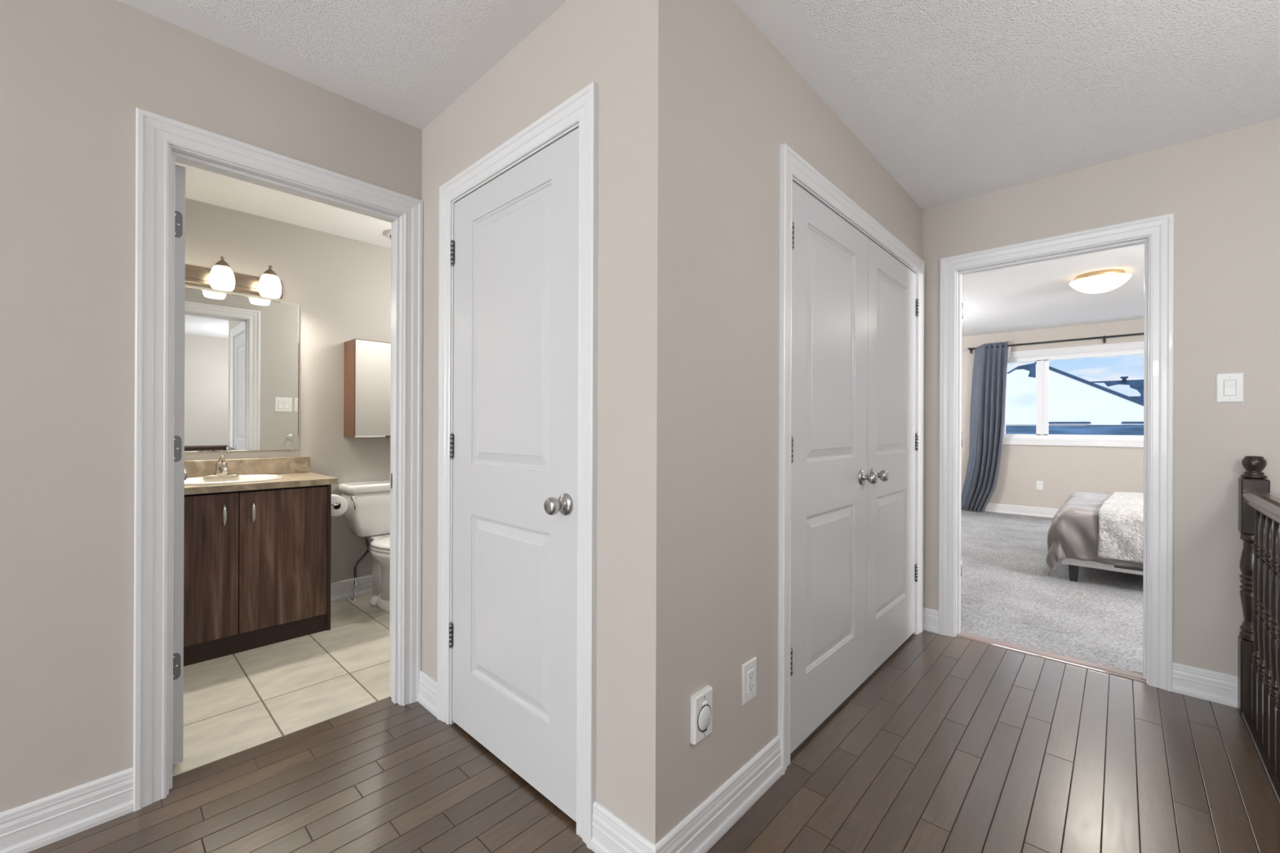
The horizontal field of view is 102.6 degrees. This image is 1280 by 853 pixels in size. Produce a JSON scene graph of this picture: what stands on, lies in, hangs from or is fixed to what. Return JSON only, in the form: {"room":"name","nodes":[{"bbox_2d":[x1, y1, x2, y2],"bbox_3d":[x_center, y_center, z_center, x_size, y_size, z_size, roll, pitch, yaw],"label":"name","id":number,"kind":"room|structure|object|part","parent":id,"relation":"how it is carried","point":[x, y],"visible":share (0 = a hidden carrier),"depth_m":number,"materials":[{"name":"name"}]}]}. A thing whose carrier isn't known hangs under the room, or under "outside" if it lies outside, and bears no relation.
{"room":"upstairs hallway","nodes":[
{"label":"upstairs hallway","id":0,"kind":"room"},
{"bbox_2d":[0,0,422,812],"bbox_3d":[-2.599,-0.060,0.519,0.114,2.440,7.800,0,0,43],"label":"wall","id":1,"kind":"structure","parent":0,"point":[75,75],"depth_m":1.48,"materials":[{"name":"paint"}]},
{"bbox_2d":[0,767,133,852],"bbox_3d":[-3.347,1.094,-0.371,0.018,0.127,5.287,0,0,43],"label":"baseboard","id":2,"kind":"structure","parent":1,"relation":"attached to","point":[28,827],"depth_m":1.46,"materials":[{"name":"white paint"}]},
{"bbox_2d":[172,164,186,765],"bbox_3d":[-1.795,0.128,1.997,0.710,2.020,0.103,0,0,43],"label":"door","id":3,"kind":"structure","parent":1,"relation":"in","point":[180,473],"depth_m":1.73,"materials":[{"name":"white paint"}]},
{"bbox_3d":[-1.996,0.209,2.210,0.066,0.066,0.068,0,0,43],"label":"knob","id":4,"kind":"part","parent":3,"relation":"part of","materials":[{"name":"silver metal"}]},
{"bbox_2d":[133,107,423,811],"bbox_3d":[-1.284,0.101,1.923,0.155,2.131,0.876,0,0,43],"label":"door frame","id":5,"kind":"structure","parent":1,"relation":"attached to","point":[161,141],"depth_m":1.65,"materials":[{"name":"white paint"}]},
{"bbox_3d":[-1.064,0.234,2.204,0.030,0.065,0.002,0,0,43],"label":"strike plate","id":6,"kind":"part","parent":5,"relation":"part of","materials":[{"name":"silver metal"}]},
{"bbox_2d":[184,197,391,582],"bbox_3d":[-1.981,-0.086,3.545,0.100,2.500,2.540,0,0,43],"label":"wall","id":7,"kind":"structure","parent":0,"point":[340,286],"depth_m":3.36,"materials":[{"name":"paint"}]},
{"bbox_2d":[185,256,283,298],"bbox_3d":[-2.371,-0.861,2.904,0.203,0.183,0.616,0,0,43],"label":"vanity light","id":8,"kind":"object","parent":7,"relation":"attached to","point":[220,277],"visible":0.71,"depth_m":2.92,"materials":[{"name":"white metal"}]},
{"bbox_3d":[-2.337,-0.834,2.872,0.110,0.128,0.110,0,0,43],"label":"lamp shade","id":9,"kind":"part","parent":8,"relation":"part of","materials":[{"name":"white glass"}]},
{"bbox_3d":[-2.186,-0.833,3.034,0.110,0.128,0.110,0,0,43],"label":"lamp shade","id":10,"kind":"part","parent":8,"relation":"part of","materials":[{"name":"white glass"}]},
{"bbox_2d":[184,287,298,452],"bbox_3d":[-2.427,-0.312,2.986,0.013,0.928,0.754,0,0,43],"label":"wall mirror","id":11,"kind":"object","parent":7,"relation":"attached to","point":[242,353],"visible":0.57,"depth_m":3.04,"materials":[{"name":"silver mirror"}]},
{"bbox_2d":[184,456,310,478],"bbox_3d":[-2.432,0.243,2.977,0.019,0.102,0.892,0,0,43],"label":"backsplash","id":12,"kind":"structure","parent":7,"relation":"attached to","point":[194,468],"depth_m":3.08,"materials":[{"name":"laminate"}]},
{"bbox_2d":[330,574,372,602],"bbox_3d":[-1.643,1.102,3.823,0.018,0.127,1.464,0,0,43],"label":"baseboard","id":13,"kind":"structure","parent":7,"relation":"attached to","point":[341,590],"depth_m":3.47,"materials":[{"name":"white paint"}]},
{"bbox_2d":[343,338,391,437],"bbox_3d":[-1.756,-0.248,3.537,0.238,0.638,0.444,0,0,43],"label":"medicine cabinet","id":14,"kind":"object","parent":7,"relation":"attached to","point":[366,363],"visible":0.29,"depth_m":3.39,"materials":[{"name":"brown wood"}]},
{"bbox_2d":[421,0,687,844],"bbox_3d":[-0.410,-0.051,1.785,1.348,2.440,0.116,0,0,43],"label":"wall","id":15,"kind":"structure","parent":0,"point":[635,51],"depth_m":1.36,"materials":[{"name":"paint"}]},
{"bbox_2d":[417,670,437,718],"bbox_3d":[-0.879,1.104,2.128,0.200,0.127,0.018,0,0,43],"label":"baseboard","id":16,"kind":"structure","parent":15,"relation":"attached to","point":[428,686],"depth_m":2.12,"materials":[{"name":"white paint"}]},
{"bbox_2d":[448,127,578,822],"bbox_3d":[-0.470,0.140,1.743,0.769,2.025,0.103,0,0,43],"label":"door","id":17,"kind":"structure","parent":15,"relation":"in","point":[513,441],"depth_m":1.70,"materials":[{"name":"white paint"}]},
{"bbox_3d":[-0.244,0.232,1.507,0.066,0.066,0.068,0,0,43],"label":"knob","id":18,"kind":"part","parent":17,"relation":"part of","materials":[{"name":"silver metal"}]},
{"bbox_2d":[437,80,598,848],"bbox_3d":[-0.425,0.106,1.786,0.926,2.127,0.136,0,0,43],"label":"door frame","id":19,"kind":"structure","parent":15,"relation":"attached to","point":[580,110],"depth_m":1.47,"materials":[{"name":"white paint"}]},
{"bbox_2d":[591,800,655,852],"bbox_3d":[-0.043,1.107,1.345,0.240,0.127,0.018,0,0,43],"label":"baseboard","id":20,"kind":"structure","parent":15,"relation":"attached to","point":[611,833],"depth_m":1.37,"materials":[{"name":"white paint"}]},
{"bbox_2d":[27,593,1279,852],"bbox_3d":[-1.920,1.178,0.485,4.181,0.030,8.587,0,0,43],"label":"floor","id":21,"kind":"structure","parent":0,"point":[956,744],"depth_m":1.74,"materials":[{"name":"brown wood"}]},
{"bbox_2d":[183,484,331,666],"bbox_3d":[-2.234,0.745,2.801,0.549,0.835,0.835,0,0,43],"label":"vanity cabinet","id":22,"kind":"object","parent":21,"relation":"on","point":[257,562],"visible":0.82,"depth_m":2.68,"materials":[{"name":"brown wood"}]},
{"bbox_3d":[-2.199,0.702,2.492,0.018,0.725,0.394,0,0,43],"label":"cabinet door","id":23,"kind":"part","parent":22,"relation":"part of","materials":[{"name":"brown wood"}]},
{"bbox_3d":[-2.087,0.449,2.577,0.030,0.108,0.016,0,0,43],"label":"handle","id":24,"kind":"part","parent":22,"relation":"part of","materials":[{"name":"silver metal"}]},
{"bbox_3d":[-2.006,0.450,2.663,0.030,0.108,0.016,0,0,43],"label":"handle","id":25,"kind":"part","parent":22,"relation":"part of","materials":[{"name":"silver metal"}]},
{"bbox_3d":[-2.075,0.698,2.640,0.002,0.738,0.816,0,0,43],"label":"frame","id":26,"kind":"part","parent":22,"relation":"part of","materials":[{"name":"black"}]},
{"bbox_2d":[184,456,338,494],"bbox_3d":[-2.237,0.260,2.801,0.543,0.135,0.902,0,0,43],"label":"countertop","id":27,"kind":"structure","parent":22,"relation":"on","point":[295,471],"depth_m":2.94,"materials":[{"name":"laminate"}]},
{"bbox_2d":[203,454,239,477],"bbox_3d":[-2.337,0.221,2.897,0.155,0.123,0.140,0,0,12],"label":"faucet","id":28,"kind":"object","parent":27,"relation":"on","point":[221,467],"visible":1,"depth_m":2.88,"materials":[{"name":"silver metal"}]},
{"bbox_3d":[-2.367,0.275,2.904,0.054,0.014,0.160,0,0,43],"label":"plate","id":29,"kind":"part","parent":28,"relation":"part of","materials":[{"name":"silver metal"}]},
{"bbox_3d":[-2.359,0.188,2.897,0.072,0.057,0.036,0,0,43],"label":"lever","id":30,"kind":"part","parent":28,"relation":"part of","materials":[{"name":"silver metal"}]},
{"bbox_3d":[-2.324,0.239,2.864,0.131,0.047,0.038,0,0,43],"label":"spout","id":31,"kind":"part","parent":28,"relation":"part of","materials":[{"name":"silver metal"}]},
{"bbox_2d":[184,474,284,485],"bbox_3d":[-2.250,0.354,2.784,0.412,0.146,0.526,0,0,43],"label":"sink","id":32,"kind":"object","parent":27,"relation":"in","point":[252,477],"visible":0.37,"depth_m":2.85,"materials":[{"name":"white ceramic"}]},
{"bbox_3d":[-1.925,0.703,2.784,0.018,0.725,0.398,0,0,43],"label":"cabinet door","id":33,"kind":"part","parent":22,"relation":"part of","materials":[{"name":"brown wood"}]},
{"bbox_3d":[-1.965,0.747,3.109,0.519,0.834,0.018,0,0,43],"label":"panel","id":34,"kind":"part","parent":22,"relation":"part of","materials":[{"name":"brown wood"}]},
{"bbox_2d":[350,537,368,600],"bbox_3d":[-1.891,0.946,3.457,0.118,0.436,0.060,0,0,6],"label":"supply pipe","id":35,"kind":"object","parent":21,"relation":"on","point":[356,584],"visible":0.88,"depth_m":3.45,"materials":[{"name":"silver metal"}]},
{"bbox_2d":[338,480,390,613],"bbox_3d":[-1.585,0.773,3.365,0.706,0.785,0.516,0,0,43],"label":"toilet","id":36,"kind":"object","parent":21,"relation":"on","point":[367,513],"visible":0.49,"depth_m":3.36,"materials":[{"name":"white ceramic"}]},
{"bbox_3d":[-1.827,0.490,3.284,0.040,0.087,0.031,0,0,43],"label":"flush handle","id":37,"kind":"part","parent":36,"relation":"part of","materials":[{"name":"silver metal"}]},
{"bbox_3d":[-1.758,0.405,3.527,0.230,0.050,0.516,0,0,43],"label":"tank lid","id":38,"kind":"part","parent":36,"relation":"part of","materials":[{"name":"white ceramic"}]},
{"bbox_3d":[-1.761,0.580,3.530,0.204,0.300,0.492,0,0,43],"label":"tank","id":39,"kind":"part","parent":36,"relation":"part of","materials":[{"name":"white ceramic"}]},
{"bbox_3d":[-1.500,0.757,3.284,0.472,0.018,0.376,0,0,43],"label":"seat","id":40,"kind":"part","parent":36,"relation":"part of","materials":[{"name":"white plastic"}]},
{"bbox_3d":[-1.500,0.733,3.284,0.472,0.025,0.372,0,0,43],"label":"seat lid","id":41,"kind":"part","parent":36,"relation":"part of","materials":[{"name":"white plastic"}]},
{"bbox_2d":[956,631,1146,682],"bbox_3d":[2.081,1.175,2.650,0.760,0.016,0.068,0,0,43],"label":"trim","id":42,"kind":"structure","parent":21,"relation":"on","point":[1122,673],"depth_m":2.60,"materials":[{"name":"beige wood"}]},
{"bbox_2d":[1238,709,1279,808],"bbox_3d":[-0.353,1.301,-0.972,0.099,0.256,8.506,0,0,43],"label":"trim","id":43,"kind":"structure","parent":21,"relation":"on","point":[1238,709],"depth_m":1.80,"materials":[{"name":"paint"}]},
{"bbox_2d":[1237,456,1279,806],"bbox_3d":[-0.352,0.640,-0.973,0.103,1.063,8.504,0,0,43],"label":"stair railing","id":44,"kind":"object","parent":43,"relation":"on","point":[1259,510],"visible":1,"depth_m":1.94,"materials":[{"name":"brown wood"}]},
{"bbox_3d":[2.516,0.651,2.104,0.077,1.060,0.077,0,0,43],"label":"newel post","id":45,"kind":"part","parent":44,"relation":"part of","materials":[{"name":"brown wood"}]},
{"bbox_3d":[-0.353,1.164,-0.974,0.100,0.015,8.504,0,0,43],"label":"plate","id":46,"kind":"part","parent":44,"relation":"part of","materials":[{"name":"brown wood"}]},
{"bbox_3d":[1.078,0.282,0.570,0.072,0.062,4.132,0,0,43],"label":"handrail","id":47,"kind":"part","parent":44,"relation":"part of","materials":[{"name":"brown wood"}]},
{"bbox_2d":[117,0,1279,248],"bbox_3d":[-1.377,-1.305,-0.070,5.920,0.060,8.606,0,0,43],"label":"ceiling","id":48,"kind":"structure","parent":0,"point":[957,100],"depth_m":1.81,"materials":[{"name":"white paint"}]},
{"bbox_2d":[384,229,391,239],"bbox_3d":[-1.573,-1.258,3.434,0.249,0.034,0.249,0,0,43],"label":"ceiling vent","id":49,"kind":"object","parent":48,"relation":"in","point":[387,233],"visible":0.09,"depth_m":3.35,"materials":[{"name":"white plastic"}]},
{"bbox_2d":[684,0,923,818],"bbox_3d":[0.841,-0.046,2.218,0.116,2.440,2.226,0,0,43],"label":"wall","id":50,"kind":"structure","parent":0,"point":[745,100],"depth_m":1.55,"materials":[{"name":"paint"}]},
{"bbox_2d":[690,685,712,745],"bbox_3d":[0.173,0.791,1.407,0.022,0.126,0.082,0,0,43],"label":"inlet","id":51,"kind":"object","parent":50,"relation":"attached to","point":[701,702],"visible":1,"depth_m":1.39,"materials":[{"name":"white plastic"}]},
{"bbox_2d":[655,735,782,852],"bbox_3d":[0.253,1.108,1.497,0.018,0.127,0.645,0,0,43],"label":"baseboard","id":52,"kind":"structure","parent":50,"relation":"attached to","point":[710,820],"depth_m":1.49,"materials":[{"name":"white paint"}]},
{"bbox_2d":[741,656,756,705],"bbox_3d":[0.342,0.792,1.598,0.009,0.124,0.080,0,0,43],"label":"power outlet","id":53,"kind":"object","parent":50,"relation":"attached to","point":[748,668],"visible":1,"depth_m":1.59,"materials":[{"name":"white plastic"}]},
{"bbox_2d":[747,668,753,693],"bbox_3d":[0.344,0.792,1.596,0.004,0.067,0.033,0,0,43],"label":"receptacle","id":54,"kind":"object","parent":53,"relation":"attached to","point":[750,671],"depth_m":1.59,"materials":[{"name":"white plastic"}]},
{"bbox_2d":[790,181,877,753],"bbox_3d":[0.793,0.146,2.063,0.103,2.023,0.763,0,0,43],"label":"door","id":55,"kind":"structure","parent":50,"relation":"in","point":[829,477],"depth_m":2.03,"materials":[{"name":"white paint"}]},
{"bbox_3d":[1.014,0.227,2.273,0.068,0.066,0.066,0,0,43],"label":"knob","id":56,"kind":"part","parent":55,"relation":"part of","materials":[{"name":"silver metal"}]},
{"bbox_2d":[777,143,924,774],"bbox_3d":[1.010,0.112,2.385,0.136,2.127,1.679,0,0,43],"label":"door frame","id":57,"kind":"structure","parent":50,"relation":"attached to","point":[793,167],"depth_m":1.78,"materials":[{"name":"white paint"}]},
{"bbox_2d":[866,238,918,679],"bbox_3d":[1.317,0.148,2.622,0.103,2.023,0.763,0,0,43],"label":"door","id":58,"kind":"structure","parent":50,"relation":"in","point":[892,437],"depth_m":2.60,"materials":[{"name":"white paint"}]},
{"bbox_3d":[1.113,0.227,2.379,0.068,0.066,0.066,0,0,43],"label":"knob","id":59,"kind":"part","parent":58,"relation":"part of","materials":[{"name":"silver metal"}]},
{"bbox_2d":[960,510,1142,674],"bbox_3d":[3.971,1.197,4.459,4.900,0.040,5.155,0,0,43],"label":"floor","id":60,"kind":"structure","parent":0,"point":[1008,594],"depth_m":3.51,"materials":[{"name":"carpet"}]},
{"bbox_2d":[1061,557,1142,582],"bbox_3d":[4.497,0.937,3.786,2.055,0.496,1.519,0,0,43],"label":"bed","id":61,"kind":"object","parent":60,"relation":"on","point":[1073,564],"visible":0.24,"depth_m":3.83,"materials":[{"name":"fabric"}]},
{"bbox_3d":[3.314,1.117,3.921,0.062,0.127,0.062,0,0,43],"label":"leg","id":62,"kind":"part","parent":61,"relation":"part of","materials":[{"name":"black paint"}]},
{"bbox_2d":[1045,491,1142,576],"bbox_3d":[4.294,0.863,3.979,1.679,0.582,1.672,0,0,43],"label":"duvet","id":63,"kind":"object","parent":61,"relation":"on","point":[1073,530],"visible":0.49,"depth_m":3.87,"materials":[{"name":"grey fabric"}]},
{"bbox_2d":[1097,491,1143,563],"bbox_3d":[4.175,0.755,4.082,0.755,0.404,1.687,0,0,43],"label":"throw blanket","id":64,"kind":"object","parent":63,"relation":"on","point":[1121,516],"visible":0.27,"depth_m":3.69,"materials":[{"name":"white fabric"}]},
{"bbox_2d":[960,318,1144,508],"bbox_3d":[5.751,-0.080,6.425,5.000,2.550,0.140,0,0,43],"label":"wall","id":65,"kind":"structure","parent":0,"point":[1064,471],"depth_m":6.66,"materials":[{"name":"paint"}]},
{"bbox_2d":[984,502,1058,517],"bbox_3d":[5.729,1.131,6.332,4.900,0.127,0.018,0,0,43],"label":"baseboard","id":66,"kind":"structure","parent":65,"relation":"attached to","point":[991,507],"depth_m":6.89,"materials":[{"name":"white paint"}]},
{"bbox_2d":[1035,480,1043,490],"bbox_3d":[5.272,0.779,6.768,0.072,0.118,0.009,0,0,43],"label":"power outlet","id":67,"kind":"object","parent":65,"relation":"attached to","point":[1039,484],"visible":1,"depth_m":6.76,"materials":[{"name":"white plastic"}]},
{"bbox_2d":[963,333,1143,354],"bbox_3d":[5.687,-1.070,6.307,2.938,0.080,0.124,0,0,43],"label":"curtain rod","id":68,"kind":"object","parent":65,"relation":"attached to","point":[1104,337],"visible":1,"depth_m":6.47,"materials":[{"name":"black paint"}]},
{"bbox_2d":[960,341,1010,511],"bbox_3d":[4.755,0.015,7.095,0.605,2.329,0.139,0,0,43],"label":"curtain","id":69,"kind":"object","parent":68,"relation":"hanging from","point":[988,387],"visible":0.99,"depth_m":7.09,"materials":[{"name":"fabric"}]},
{"bbox_2d":[1002,341,1143,447],"bbox_3d":[5.774,-0.383,6.364,2.335,1.265,0.120,0,0,43],"label":"window","id":70,"kind":"structure","parent":65,"relation":"attached to","point":[1042,357],"depth_m":6.67,"materials":[{"name":"white paint"}]},
{"bbox_2d":[961,244,1144,337],"bbox_3d":[3.990,-1.323,4.470,4.900,0.060,5.128,0,0,43],"label":"ceiling","id":71,"kind":"structure","parent":0,"point":[1036,295],"depth_m":5.08,"materials":[{"name":"white paint"}]},
{"bbox_2d":[1069,269,1132,293],"bbox_3d":[3.913,-1.218,4.369,0.399,0.150,0.399,0,0,43],"label":"ceiling light","id":72,"kind":"object","parent":71,"relation":"attached to","point":[1091,282],"visible":1,"depth_m":4.27,"materials":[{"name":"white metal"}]},
{"bbox_2d":[922,117,1279,675],"bbox_3d":[2.191,-0.095,2.556,4.900,2.550,0.114,0,0,43],"label":"wall","id":73,"kind":"structure","parent":0,"point":[1221,190],"depth_m":2.24,"materials":[{"name":"paint"}]},
{"bbox_2d":[923,607,938,634],"bbox_3d":[1.668,1.114,2.951,0.093,0.127,0.018,0,0,43],"label":"baseboard","id":74,"kind":"structure","parent":73,"relation":"attached to","point":[931,616],"depth_m":2.94,"materials":[{"name":"white paint"}]},
{"bbox_2d":[938,213,1173,691],"bbox_3d":[2.088,0.114,2.654,0.922,2.131,0.155,0,0,43],"label":"door frame","id":75,"kind":"structure","parent":73,"relation":"attached to","point":[1156,233],"depth_m":2.38,"materials":[{"name":"white paint"}]},
{"bbox_2d":[1172,662,1237,707],"bbox_3d":[2.444,1.117,2.224,0.191,0.127,0.018,0,0,43],"label":"baseboard","id":76,"kind":"structure","parent":73,"relation":"attached to","point":[1187,680],"depth_m":2.22,"materials":[{"name":"white paint"}]},
{"bbox_2d":[1216,372,1244,402],"bbox_3d":[2.504,-0.164,2.178,0.077,0.124,0.010,0,0,43],"label":"light switch","id":77,"kind":"object","parent":73,"relation":"attached to","point":[1229,386],"visible":1,"depth_m":2.18,"materials":[{"name":"white plastic"}]},
{"label":"outside","id":78,"kind":"structure","parent":0,"visible":0},
{"bbox_3d":[23.651,4.370,25.237,80.000,0.200,50.800,0,0,43],"label":"ground","id":79,"kind":"structure","parent":78,"visible":0},
{"bbox_2d":[1005,361,1143,435],"bbox_3d":[13.289,1.076,15.637,26.000,6.302,13.000,0,0,43],"label":"neighbouring house","id":80,"kind":"structure","parent":79,"relation":"on","point":[1073,400],"depth_m":14.67,"materials":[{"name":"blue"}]},
{"bbox_2d":[1086,376,1143,426],"bbox_3d":[23.078,1.082,21.950,6.156,6.370,4.400,0,0,43],"label":"neighbouring house","id":81,"kind":"structure","parent":79,"relation":"on","point":[1134,388],"depth_m":21.66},
{"bbox_2d":[1120,376,1128,380],"bbox_3d":[20.629,-2.038,21.859,0.240,0.150,0.400,0,0,43],"label":"roof vent","id":82,"kind":"object","parent":81,"relation":"attached to","point":[1123,378],"depth_m":21.74,"materials":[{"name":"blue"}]},
{"bbox_3d":[-1.867,0.464,3.086,0.177,0.044,0.079,0,0,43],"label":"toilet paper holder","id":83,"kind":"object","parent":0,"visible":0},
{"bbox_2d":[331,493,347,516],"bbox_3d":[-1.862,0.479,3.126,0.100,0.124,0.124,0,0,43],"label":"toilet paper roll","id":84,"kind":"object","parent":83,"relation":"hanging from","point":[337,510],"visible":0.64,"depth_m":3.10,"materials":[{"name":"white paper"}]}
]}

